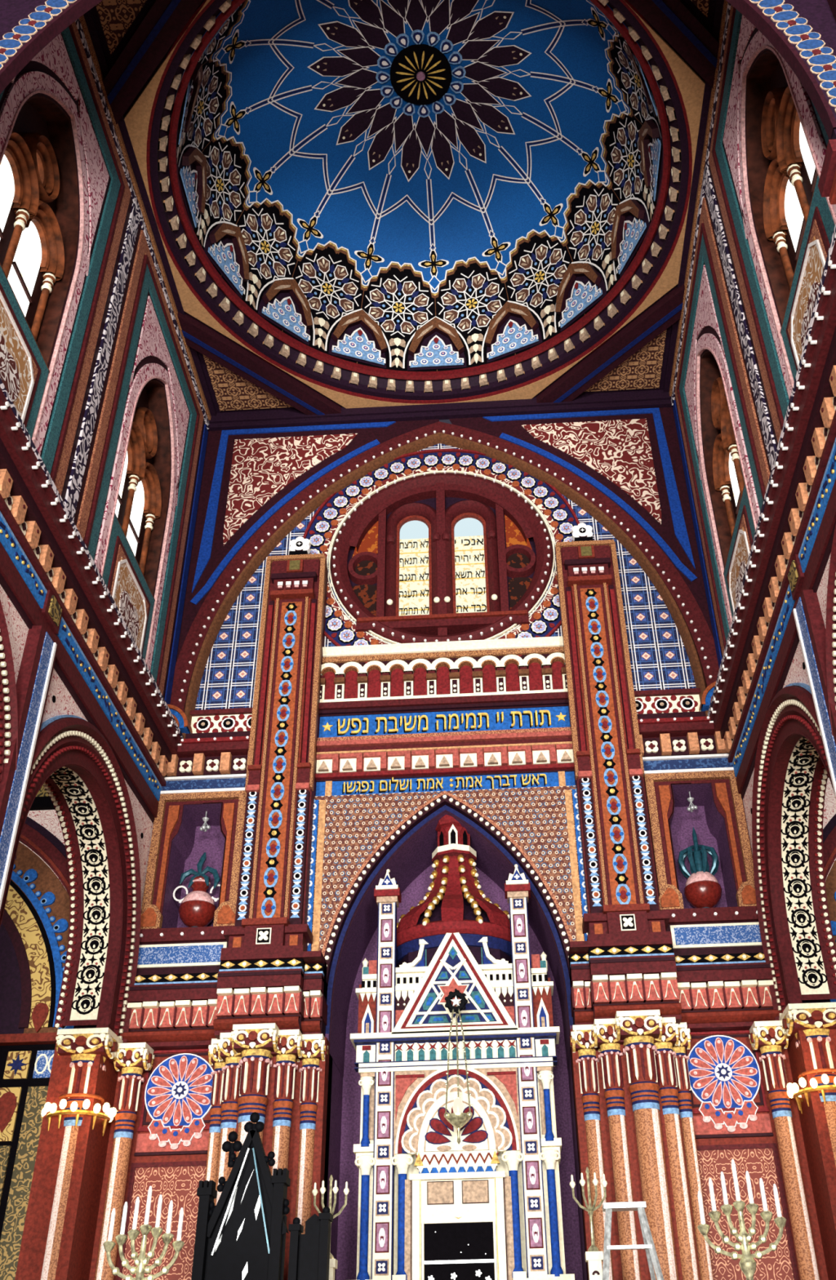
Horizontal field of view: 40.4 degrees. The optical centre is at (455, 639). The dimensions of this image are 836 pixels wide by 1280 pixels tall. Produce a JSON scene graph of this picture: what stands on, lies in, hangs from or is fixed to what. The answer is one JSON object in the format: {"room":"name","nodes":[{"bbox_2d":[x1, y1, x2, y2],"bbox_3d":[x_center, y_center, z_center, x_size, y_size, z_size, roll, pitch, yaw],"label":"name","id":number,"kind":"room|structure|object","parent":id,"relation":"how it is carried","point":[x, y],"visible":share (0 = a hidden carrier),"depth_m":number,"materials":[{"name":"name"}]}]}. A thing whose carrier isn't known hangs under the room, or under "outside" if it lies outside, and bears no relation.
{"room":"house of worship","nodes":[
{"label":"house of worship","id":0,"kind":"room"},
{"bbox_2d":[0,785,73,1279],"bbox_3d":[-7.818,2.262,8.754,6.680,9.600,12.200,-3,-34,2],"label":"wall","id":1,"kind":"structure","parent":0,"point":[34,926],"depth_m":14.19,"materials":[{"name":"multicoloured paint"}]},
{"bbox_2d":[0,584,153,1279],"bbox_3d":[-4.504,3.396,9.472,0.770,8.400,9.000,-3,-34,2],"label":"wall","id":2,"kind":"structure","parent":0,"point":[46,740],"depth_m":12.89,"materials":[{"name":"red paint"}]},
{"bbox_2d":[0,377,183,823],"bbox_3d":[-4.276,-0.697,11.928,0.421,1.320,9.500,-3,-34,2],"label":"trim","id":3,"kind":"structure","parent":2,"relation":"attached to","point":[48,572],"depth_m":12.56,"materials":[{"name":"paint"}]},
{"bbox_2d":[0,14,211,704],"bbox_3d":[-4.580,-3.569,14.347,0.440,6.800,8.850,-3,-34,2],"label":"wall","id":4,"kind":"structure","parent":0,"point":[110,330],"depth_m":14.27,"materials":[{"name":"pink paint"}]},
{"bbox_2d":[0,102,64,340],"bbox_3d":[-4.774,-4.824,12.566,0.320,3.385,2.000,-3,-34,2],"label":"window","id":5,"kind":"structure","parent":4,"relation":"in","point":[32,254],"depth_m":12.66,"materials":[{"name":"brown wood"}]},
{"bbox_2d":[115,386,161,574],"bbox_3d":[-4.554,-2.438,16.088,0.320,3.385,2.000,-3,-34,2],"label":"window","id":6,"kind":"structure","parent":4,"relation":"in","point":[139,502],"depth_m":16.21,"materials":[{"name":"brown wood"}]},
{"bbox_2d":[136,791,246,973],"bbox_3d":[-3.447,3.319,15.254,1.500,2.620,0.915,-3,-34,2],"label":"niche","id":7,"kind":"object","parent":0,"point":[177,844],"depth_m":15.16,"materials":[{"name":"purple paint"}]},
{"bbox_2d":[173,852,220,927],"bbox_3d":[-3.444,3.420,15.209,0.515,1.202,0.517,26,-43,-34],"label":"urn","id":8,"kind":"object","parent":7,"relation":"in","point":[197,908],"visible":0.89,"depth_m":15.05,"materials":[{"name":"red ceramic"}]},
{"bbox_2d":[178,899,215,927],"bbox_3d":[-3.437,3.675,15.058,0.490,0.310,0.490,-3,-34,2],"label":"vase","id":9,"kind":"object","parent":8,"relation":"on","point":[193,913],"depth_m":14.92,"materials":[{"name":"red ceramic"}]},
{"bbox_2d":[199,811,210,831],"bbox_3d":[-3.465,2.491,15.739,0.126,0.345,0.118,24,-42,-33],"label":"lamp","id":10,"kind":"object","parent":7,"relation":"hanging from","point":[204,828],"visible":1,"depth_m":15.67,"materials":[{"name":"silver metal"}]},
{"bbox_2d":[160,730,250,794],"bbox_3d":[-3.475,1.722,15.887,1.450,0.905,0.360,-3,-34,2],"label":"trim","id":11,"kind":"structure","parent":7,"relation":"attached to","point":[210,762],"depth_m":15.85,"materials":[{"name":"red paint"}]},
{"bbox_2d":[115,1036,329,1279],"bbox_3d":[-2.599,6.983,12.062,2.235,5.300,0.500,-3,-34,2],"label":"wall","id":12,"kind":"structure","parent":0,"point":[178,1182],"depth_m":12.87,"materials":[{"name":"paint"}]},
{"bbox_2d":[144,1053,213,1150],"bbox_3d":[-3.260,5.439,13.397,0.860,1.080,0.092,-3,-34,2],"label":"roundel","id":13,"kind":"object","parent":12,"relation":"attached to","point":[178,1091],"visible":0.98,"depth_m":13.39,"materials":[{"name":"paint"}]},
{"bbox_2d":[120,951,328,1050],"bbox_3d":[-2.894,4.452,13.844,2.632,0.940,1.021,-3,-34,2],"label":"trim","id":14,"kind":"structure","parent":12,"relation":"on","point":[175,1010],"depth_m":13.63,"materials":[{"name":"paint"}]},
{"bbox_2d":[220,536,328,954],"bbox_3d":[-2.393,1.161,15.898,1.040,6.912,0.660,-3,-34,2],"label":"pilaster","id":15,"kind":"object","parent":14,"relation":"on","point":[271,915],"visible":1,"depth_m":15.44,"materials":[{"name":"paint"}]},
{"bbox_2d":[288,536,311,554],"bbox_3d":[-2.450,-1.470,17.868,0.324,0.343,0.155,-3,-34,2],"label":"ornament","id":16,"kind":"object","parent":15,"relation":"on","point":[299,545],"depth_m":17.80,"materials":[{"name":"white paint"}]},
{"bbox_2d":[83,0,724,431],"bbox_3d":[-0.491,-6.235,16.350,8.200,0.500,8.200,-3,-34,2],"label":"ceiling","id":17,"kind":"structure","parent":0,"point":[131,40],"depth_m":17.93,"materials":[{"name":"paint"}]},
{"bbox_2d":[146,0,692,404],"bbox_3d":[-0.495,-6.407,16.467,7.800,0.405,7.800,-3,-34,2],"label":"trim","id":18,"kind":"structure","parent":17,"relation":"attached to","point":[228,301],"depth_m":17.50,"materials":[{"name":"red paint"}]},
{"bbox_2d":[0,0,835,53],"bbox_3d":[-0.670,-6.391,10.952,8.600,6.700,0.120,-3,-34,2],"label":"wall","id":19,"kind":"structure","parent":0,"point":[818,13],"depth_m":10.18,"materials":[{"name":"red paint"}]},
{"bbox_2d":[0,0,835,204],"bbox_3d":[-0.651,-5.572,10.371,8.200,6.892,0.400,-3,-34,2],"label":"trim","id":20,"kind":"structure","parent":19,"relation":"attached to","point":[808,55],"depth_m":9.88,"materials":[{"name":"paint"}]},
{"bbox_2d":[176,0,662,371],"bbox_3d":[-0.530,-7.856,17.451,7.096,3.221,7.096,1,-34,-3],"label":"ceiling","id":21,"kind":"structure","parent":0,"point":[406,185],"depth_m":18.77,"materials":[{"name":"blue paint"}]},
{"bbox_2d":[179,62,203,133],"bbox_3d":[-3.701,-7.792,16.041,0.181,0.824,0.984,10,-36,-17],"label":"arch","id":22,"kind":"object","parent":21,"relation":"attached to","point":[197,76],"depth_m":16.14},
{"bbox_2d":[182,146,207,214],"bbox_3d":[-3.892,-7.055,17.119,0.181,0.824,0.984,-3,-34,2],"label":"arch","id":23,"kind":"object","parent":21,"relation":"attached to","point":[193,160],"depth_m":17.14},
{"bbox_2d":[208,222,248,282],"bbox_3d":[-3.567,-6.342,18.181,0.181,0.824,0.984,-16,-37,20],"label":"arch","id":24,"kind":"object","parent":21,"relation":"attached to","point":[228,242],"depth_m":18.18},
{"bbox_2d":[262,279,312,328],"bbox_3d":[-2.779,-5.760,19.065,0.984,0.824,0.181,26,-43,-34],"label":"arch","id":25,"kind":"object","parent":21,"relation":"attached to","point":[288,298],"depth_m":19.05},
{"bbox_2d":[331,309,386,353],"bbox_3d":[-1.645,-5.399,19.636,0.984,0.824,0.181,10,-36,-17],"label":"arch","id":26,"kind":"object","parent":21,"relation":"attached to","point":[357,329],"depth_m":19.63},
{"bbox_2d":[408,316,464,356],"bbox_3d":[-0.339,-5.314,19.808,0.984,0.824,0.181,-3,-34,2],"label":"hood","id":27,"kind":"object","parent":21,"relation":"attached to","point":[436,336],"depth_m":19.82,"materials":[{"name":"brown paint"}]},
{"bbox_2d":[484,301,538,347],"bbox_3d":[0.940,-5.517,19.554,0.984,0.824,0.181,-16,-37,20],"label":"hood","id":28,"kind":"object","parent":21,"relation":"attached to","point":[509,322],"depth_m":19.54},
{"bbox_2d":[555,262,601,315],"bbox_3d":[1.997,-5.977,18.913,0.181,0.824,0.984,26,-43,-34],"label":"hood","id":29,"kind":"object","parent":21,"relation":"attached to","point":[577,282],"depth_m":18.90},
{"bbox_2d":[610,199,644,261],"bbox_3d":[2.673,-6.625,17.982,0.181,0.824,0.984,10,-36,-17],"label":"hood","id":30,"kind":"object","parent":21,"relation":"attached to","point":[625,222],"depth_m":17.98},
{"bbox_2d":[626,41,655,105],"bbox_3d":[2.539,-8.075,15.842,0.181,0.824,0.984,-16,-37,20],"label":"hood","id":31,"kind":"object","parent":21,"relation":"attached to","point":[641,77],"depth_m":15.96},
{"bbox_2d":[638,119,659,188],"bbox_3d":[2.863,-7.362,16.904,0.181,0.824,0.984,-3,-34,2],"label":"hood","id":32,"kind":"object","parent":21,"relation":"attached to","point":[649,132],"depth_m":16.96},
{"bbox_2d":[88,407,828,1279],"bbox_3d":[-0.128,2.543,15.225,9.200,16.100,0.690,-3,-34,2],"label":"wall","id":33,"kind":"structure","parent":0,"point":[620,472],"depth_m":18.08,"materials":[{"name":"paint"}]},
{"bbox_2d":[302,448,579,674],"bbox_3d":[-0.217,-1.275,17.877,4.540,4.540,0.390,-3,-34,2],"label":"window","id":34,"kind":"structure","parent":33,"relation":"in","point":[435,544],"depth_m":17.95,"materials":[{"name":"wood"}]},
{"bbox_2d":[319,704,569,737],"bbox_3d":[-0.164,1.165,16.082,3.550,0.405,0.060,-3,-34,2],"label":"board","id":35,"kind":"object","parent":33,"relation":"attached to","point":[556,715],"visible":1,"depth_m":16.08,"materials":[{"name":"blue paint"}]},
{"bbox_2d":[315,635,575,782],"bbox_3d":[-0.163,1.082,16.090,3.738,2.490,0.180,-3,-34,2],"label":"trim","id":36,"kind":"structure","parent":33,"relation":"attached to","point":[447,675],"depth_m":16.20,"materials":[{"name":"red paint"}]},
{"bbox_2d":[315,768,575,795],"bbox_3d":[-0.144,1.978,15.529,3.550,0.293,0.060,-3,-34,2],"label":"board","id":37,"kind":"object","parent":33,"relation":"attached to","point":[550,778],"visible":1,"depth_m":15.53,"materials":[{"name":"blue paint"}]},
{"bbox_2d":[306,785,587,1279],"bbox_3d":[-0.022,5.930,13.718,3.720,8.800,1.676,-3,-34,2],"label":"pointed archway","id":38,"kind":"object","parent":33,"relation":"attached to","point":[356,838],"visible":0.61,"depth_m":14.88,"materials":[{"name":"paint"}]},
{"bbox_2d":[569,1028,799,1279],"bbox_3d":[2.529,6.750,11.899,2.235,5.300,0.500,-3,-34,2],"label":"wall","id":39,"kind":"structure","parent":0,"point":[762,1161],"depth_m":12.57,"materials":[{"name":"paint"}]},
{"bbox_2d":[568,937,782,1032],"bbox_3d":[2.706,4.198,13.666,2.632,0.940,1.021,-3,-34,2],"label":"trim","id":40,"kind":"structure","parent":39,"relation":"on","point":[713,991],"depth_m":13.49,"materials":[{"name":"paint"}]},
{"bbox_2d":[555,522,671,941],"bbox_3d":[2.040,0.960,15.756,1.040,6.912,0.660,-3,-34,2],"label":"pilaster","id":41,"kind":"object","parent":40,"relation":"on","point":[622,900],"visible":0.98,"depth_m":15.28,"materials":[{"name":"paint"}]},
{"bbox_2d":[571,522,592,541],"bbox_3d":[1.983,-1.672,17.727,0.324,0.343,0.155,-3,-34,2],"label":"finial","id":42,"kind":"object","parent":41,"relation":"on","point":[581,531],"depth_m":17.66,"materials":[{"name":"white paint"}]},
{"bbox_2d":[687,1035,760,1132],"bbox_3d":[3.130,5.148,13.194,0.860,1.080,0.092,-3,-34,2],"label":"roundel","id":43,"kind":"object","parent":39,"relation":"attached to","point":[724,1073],"visible":0.99,"depth_m":13.19,"materials":[{"name":"red paint"}]},
{"bbox_2d":[643,770,763,953],"bbox_3d":[3.243,3.015,15.041,1.500,2.620,0.915,-3,-34,2],"label":"niche","id":44,"kind":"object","parent":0,"point":[719,822],"depth_m":14.96,"materials":[{"name":"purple paint"}]},
{"bbox_2d":[636,711,733,773],"bbox_3d":[3.165,1.420,15.676,1.450,0.905,0.360,-3,-34,2],"label":"trim","id":45,"kind":"structure","parent":44,"relation":"attached to","point":[683,741],"depth_m":15.64,"materials":[{"name":"red paint"}]},
{"bbox_2d":[686,791,697,812],"bbox_3d":[3.224,2.188,15.527,0.126,0.345,0.118,24,-42,-33],"label":"lamp","id":46,"kind":"object","parent":44,"relation":"hanging from","point":[690,799],"visible":1,"depth_m":15.46,"materials":[{"name":"silver metal"}]},
{"bbox_2d":[678,826,721,907],"bbox_3d":[3.245,3.078,15.044,0.533,1.320,0.533,18,-39,-26],"label":"urn","id":47,"kind":"object","parent":44,"relation":"in","point":[702,889],"visible":0.88,"depth_m":14.86,"materials":[{"name":"red ceramic"}]},
{"bbox_2d":[684,880,721,907],"bbox_3d":[3.252,3.371,14.845,0.490,0.310,0.490,-3,-34,2],"label":"bowl","id":48,"kind":"object","parent":47,"relation":"attached to","point":[699,893],"depth_m":14.71,"materials":[{"name":"red ceramic"}]},
{"bbox_2d":[669,0,835,668],"bbox_3d":[3.687,-3.945,14.084,0.440,6.800,8.850,-3,-34,2],"label":"wall","id":49,"kind":"structure","parent":0,"point":[741,317],"depth_m":14.02,"materials":[{"name":"pink paint"}]},
{"bbox_2d":[711,369,744,537],"bbox_3d":[3.873,-2.821,15.820,0.320,3.385,2.000,-3,-34,2],"label":"window","id":50,"kind":"structure","parent":49,"relation":"in","point":[727,472],"depth_m":16.17,"materials":[{"name":"brown wood"}]},
{"bbox_2d":[760,62,817,288],"bbox_3d":[3.653,-5.207,12.298,0.320,3.385,2.000,-3,-34,2],"label":"window","id":51,"kind":"structure","parent":49,"relation":"in","point":[792,172],"depth_m":12.48,"materials":[{"name":"brown wood"}]},
{"bbox_2d":[742,525,835,1279],"bbox_3d":[3.933,3.012,9.204,0.770,8.400,9.000,-3,-34,2],"label":"wall","id":52,"kind":"structure","parent":0,"point":[784,799],"depth_m":13.21,"materials":[{"name":"red paint"}]},
{"bbox_2d":[707,224,835,799],"bbox_3d":[3.491,-1.050,11.681,0.421,1.320,9.500,-3,-34,2],"label":"trim","id":53,"kind":"structure","parent":52,"relation":"attached to","point":[790,551],"depth_m":11.78,"materials":[{"name":"red paint"}]},
{"bbox_2d":[822,777,835,1002],"bbox_3d":[7.079,1.585,8.280,6.680,9.600,12.200,-3,-34,2],"label":"wall","id":54,"kind":"structure","parent":0,"point":[829,809],"depth_m":14.66,"materials":[{"name":"pink paint"}]},
{"bbox_3d":[-0.471,3.464,3.126,22.000,1.400,25.000,-3,-34,2],"label":"floor","id":55,"kind":"structure","parent":0,"visible":0},
{"bbox_2d":[40,1027,122,1279],"bbox_3d":[-4.245,6.867,11.869,0.637,5.340,0.616,-3,-34,2],"label":"column","id":56,"kind":"structure","parent":55,"relation":"on","point":[82,1045],"depth_m":12.86,"materials":[{"name":"stone"}]},
{"bbox_2d":[40,1093,116,1136],"bbox_3d":[-4.280,5.402,12.876,0.820,0.378,0.809,-3,-34,2],"label":"ring chandelier","id":57,"kind":"object","parent":56,"relation":"attached to","point":[108,1117],"visible":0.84,"depth_m":12.67,"materials":[{"name":"gold metal"}]},
{"bbox_2d":[94,1042,154,1279],"bbox_3d":[-3.789,7.053,12.106,0.417,5.280,0.383,-3,-34,2],"label":"column","id":58,"kind":"structure","parent":55,"relation":"on","point":[133,1059],"depth_m":12.97,"materials":[{"name":"stone"}]},
{"bbox_2d":[102,1185,184,1279],"bbox_3d":[-2.217,4.747,7.808,0.429,1.805,0.455,28,-44,-36],"label":"menorah","id":59,"kind":"object","parent":55,"relation":"on","point":[142,1260],"visible":1,"depth_m":8.09,"materials":[{"name":"gold metal"}]},
{"bbox_2d":[107,1208,115,1240],"bbox_3d":[-2.480,4.219,8.183,0.030,0.220,0.030,-16,-37,20],"label":"candle","id":60,"kind":"object","parent":59,"relation":"on","point":[113,1215],"depth_m":8.17,"materials":[{"name":"white wax"}]},
{"bbox_2d":[120,1201,127,1234],"bbox_3d":[-2.397,4.182,8.202,0.030,0.220,0.030,10,-36,-17],"label":"candle","id":61,"kind":"object","parent":59,"relation":"on","point":[125,1208],"depth_m":8.19,"materials":[{"name":"white wax"}]},
{"bbox_2d":[132,1196,139,1229],"bbox_3d":[-2.314,4.153,8.217,0.030,0.220,0.030,-16,-37,20],"label":"candle","id":62,"kind":"object","parent":59,"relation":"on","point":[137,1202],"depth_m":8.20,"materials":[{"name":"white wax"}]},
{"bbox_2d":[143,1185,151,1224],"bbox_3d":[-2.232,4.108,8.242,0.030,0.260,0.030,10,-36,-17],"label":"candle","id":63,"kind":"object","parent":59,"relation":"on","point":[149,1192],"depth_m":8.23,"materials":[{"name":"white wax"}]},
{"bbox_2d":[155,1194,162,1226],"bbox_3d":[-2.148,4.138,8.217,0.030,0.220,0.030,-16,-37,20],"label":"candle","id":64,"kind":"object","parent":59,"relation":"on","point":[159,1203],"depth_m":8.20,"materials":[{"name":"white wax"}]},
{"bbox_2d":[165,1200,173,1232],"bbox_3d":[-2.064,4.167,8.192,0.030,0.220,0.030,10,-36,-17],"label":"candle","id":65,"kind":"object","parent":59,"relation":"on","point":[171,1206],"depth_m":8.18,"materials":[{"name":"white wax"}]},
{"bbox_2d":[176,1207,183,1240],"bbox_3d":[-1.980,4.205,8.161,0.030,0.220,0.030,10,-36,-17],"label":"candle","id":66,"kind":"object","parent":59,"relation":"on","point":[181,1212],"depth_m":8.15,"materials":[{"name":"white wax"}]},
{"bbox_2d":[204,1038,225,1200],"bbox_3d":[-2.713,6.972,12.042,0.322,5.300,0.283,-3,-34,2],"label":"column","id":67,"kind":"structure","parent":55,"relation":"on","point":[216,1102],"depth_m":13.03,"materials":[{"name":"stone"}]},
{"bbox_2d":[213,1032,241,1205],"bbox_3d":[-2.523,6.858,11.880,0.401,5.300,0.366,-3,-34,2],"label":"column","id":68,"kind":"structure","parent":55,"relation":"on","point":[231,1084],"depth_m":12.92,"materials":[{"name":"stone"}]},
{"bbox_2d":[191,1111,290,1279],"bbox_3d":[-1.876,5.395,9.591,0.819,2.723,0.610,-3,-34,2],"label":"pointed black structure","id":69,"kind":"object","parent":55,"relation":"on","point":[242,1237],"visible":1,"depth_m":10.00,"materials":[{"name":"black wood"}]},
{"bbox_2d":[231,1022,280,1156],"bbox_3d":[-2.252,6.744,11.740,0.543,5.320,0.516,-3,-34,2],"label":"column","id":70,"kind":"structure","parent":55,"relation":"on","point":[255,1042],"depth_m":12.89,"materials":[{"name":"paint"}]},
{"bbox_2d":[270,1029,304,1175],"bbox_3d":[-1.925,6.814,11.836,0.401,5.300,0.366,-3,-34,2],"label":"column","id":71,"kind":"structure","parent":55,"relation":"on","point":[291,1046],"depth_m":12.91,"materials":[{"name":"stone"}]},
{"bbox_2d":[287,1206,333,1279],"bbox_3d":[-1.263,5.710,9.358,0.360,1.915,0.540,-3,-34,2],"label":"chair","id":72,"kind":"object","parent":55,"relation":"on","point":[309,1251],"visible":1,"depth_m":9.83,"materials":[{"name":"black wood"}]},
{"bbox_2d":[295,1033,328,1234],"bbox_3d":[-1.655,6.913,11.993,0.370,5.300,0.333,-3,-34,2],"label":"column","id":73,"kind":"structure","parent":55,"relation":"on","point":[315,1047],"depth_m":12.94,"materials":[{"name":"stone"}]},
{"bbox_2d":[328,1258,337,1279],"bbox_3d":[-1.181,6.477,10.200,0.180,1.590,0.180,-3,-34,2],"label":"pedestal","id":74,"kind":"object","parent":55,"relation":"on","point":[333,1262],"visible":0.42,"depth_m":10.55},
{"bbox_2d":[311,1174,349,1258],"bbox_3d":[-1.206,5.498,10.823,0.366,0.730,0.190,-3,-34,2],"label":"candelabrum","id":75,"kind":"object","parent":74,"relation":"on","point":[322,1189],"visible":0.81,"depth_m":10.90,"materials":[{"name":"gold metal"}]},
{"bbox_2d":[350,814,574,1279],"bbox_3d":[0.041,5.375,13.658,2.440,7.250,1.830,-3,-34,2],"label":"ark","id":76,"kind":"object","parent":55,"relation":"on","point":[486,1206],"visible":0.98,"depth_m":12.93,"materials":[{"name":"paint"}]},
{"bbox_2d":[443,988,472,1143],"bbox_3d":[0.028,4.745,12.589,0.324,1.650,0.615,-3,-34,2],"label":"hanging lamp","id":77,"kind":"object","parent":76,"relation":"hanging from","point":[458,1118],"visible":1,"depth_m":12.38,"materials":[{"name":"gold metal"}]},
{"bbox_2d":[569,1024,613,1279],"bbox_3d":[1.580,6.766,11.890,0.370,5.300,0.333,-3,-34,2],"label":"column","id":78,"kind":"structure","parent":55,"relation":"on","point":[580,1039],"depth_m":12.78,"materials":[{"name":"stone"}]},
{"bbox_2d":[585,1251,603,1279],"bbox_3d":[1.305,6.364,10.121,0.180,1.590,0.180,-3,-34,2],"label":"pedestal","id":79,"kind":"object","parent":55,"relation":"on","point":[594,1259],"visible":0.99,"depth_m":10.46,"materials":[{"name":"white stone"}]},
{"bbox_2d":[569,1167,607,1251],"bbox_3d":[1.280,5.385,10.744,0.366,0.730,0.190,-3,-34,2],"label":"candelabrum","id":80,"kind":"object","parent":79,"relation":"on","point":[589,1209],"visible":0.99,"depth_m":10.79,"materials":[{"name":"gold metal"}]},
{"bbox_2d":[591,1018,640,1279],"bbox_3d":[1.829,6.643,11.717,0.401,5.300,0.366,-3,-34,2],"label":"column","id":81,"kind":"structure","parent":55,"relation":"on","point":[604,1036],"depth_m":12.47,"materials":[{"name":"stone"}]},
{"bbox_2d":[602,1201,663,1279],"bbox_3d":[1.398,5.360,8.800,0.884,1.776,1.080,-3,-34,2],"label":"stepladder","id":82,"kind":"object","parent":55,"relation":"on","point":[649,1246],"visible":1,"depth_m":9.09,"materials":[{"name":"metal"}]},
{"bbox_2d":[613,1009,678,1279],"bbox_3d":[2.141,6.544,11.600,0.543,5.320,0.516,-3,-34,2],"label":"column","id":83,"kind":"structure","parent":55,"relation":"on","point":[638,1029],"depth_m":12.36,"materials":[{"name":"stone"}]},
{"bbox_2d":[653,1017,699,1279],"bbox_3d":[2.430,6.633,11.723,0.401,5.300,0.366,-3,-34,2],"label":"column","id":84,"kind":"structure","parent":55,"relation":"on","point":[664,1055],"depth_m":12.42,"materials":[{"name":"stone"}]},
{"bbox_2d":[672,1022,713,1279],"bbox_3d":[2.639,6.729,11.872,0.322,5.300,0.283,-3,-34,2],"label":"column","id":85,"kind":"structure","parent":55,"relation":"on","point":[683,1087],"depth_m":12.62,"materials":[{"name":"stone"}]},
{"bbox_2d":[697,1159,786,1279],"bbox_3d":[2.026,4.530,7.690,0.504,1.865,0.434,-28,-42,34],"label":"menorah","id":86,"kind":"object","parent":55,"relation":"on","point":[747,1263],"visible":1,"depth_m":7.96,"materials":[{"name":"gold metal"}]},
{"bbox_2d":[697,1190,705,1223],"bbox_3d":[1.744,4.027,8.048,0.030,0.220,0.030,-16,-37,20],"label":"candle","id":87,"kind":"object","parent":86,"relation":"on","point":[700,1197],"depth_m":8.04,"materials":[{"name":"white wax"}]},
{"bbox_2d":[708,1177,716,1210],"bbox_3d":[1.832,3.957,8.090,0.030,0.220,0.030,10,-36,-17],"label":"candle","id":88,"kind":"object","parent":86,"relation":"on","point":[710,1183],"depth_m":8.08,"materials":[{"name":"white wax"}]},
{"bbox_2d":[720,1171,728,1204],"bbox_3d":[1.921,3.920,8.110,0.030,0.220,0.030,10,-36,-17],"label":"candle","id":89,"kind":"object","parent":86,"relation":"on","point":[722,1178],"depth_m":8.10,"materials":[{"name":"white wax"}]},
{"bbox_2d":[731,1159,741,1200],"bbox_3d":[2.010,3.874,8.135,0.030,0.280,0.030,-16,-37,20],"label":"candle","id":90,"kind":"object","parent":86,"relation":"on","point":[733,1165],"depth_m":8.12,"materials":[{"name":"white wax"}]},
{"bbox_2d":[745,1170,754,1203],"bbox_3d":[2.101,3.911,8.104,0.030,0.220,0.030,10,-36,-17],"label":"candle","id":91,"kind":"object","parent":86,"relation":"on","point":[748,1177],"depth_m":8.09,"materials":[{"name":"white wax"}]},
{"bbox_2d":[759,1177,768,1210],"bbox_3d":[2.192,3.949,8.073,0.030,0.220,0.030,10,-36,-17],"label":"candle","id":92,"kind":"object","parent":86,"relation":"on","point":[762,1184],"depth_m":8.06,"materials":[{"name":"white wax"}]},
{"bbox_2d":[773,1183,782,1217],"bbox_3d":[2.283,3.978,8.048,0.030,0.220,0.030,10,-36,-17],"label":"candle","id":93,"kind":"object","parent":86,"relation":"on","point":[775,1188],"depth_m":8.03,"materials":[{"name":"white wax"}]},
{"bbox_2d":[748,1020,820,1279],"bbox_3d":[3.720,6.712,11.867,0.417,5.280,0.383,-3,-34,2],"label":"column","id":94,"kind":"structure","parent":55,"relation":"on","point":[767,1037],"depth_m":12.62,"materials":[{"name":"stone"}]},
{"bbox_2d":[778,1002,835,1164],"bbox_3d":[4.142,6.486,11.602,0.637,5.340,0.616,-3,-34,2],"label":"column","id":95,"kind":"structure","parent":55,"relation":"on","point":[816,1020],"depth_m":12.75,"materials":[{"name":"paint"}]},
{"bbox_2d":[786,1068,835,1114],"bbox_3d":[4.107,5.021,12.610,0.820,0.378,0.809,-3,-34,2],"label":"ring chandelier","id":96,"kind":"object","parent":95,"relation":"hanging from","point":[793,1091],"visible":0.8,"depth_m":12.45,"materials":[{"name":"gold metal"}]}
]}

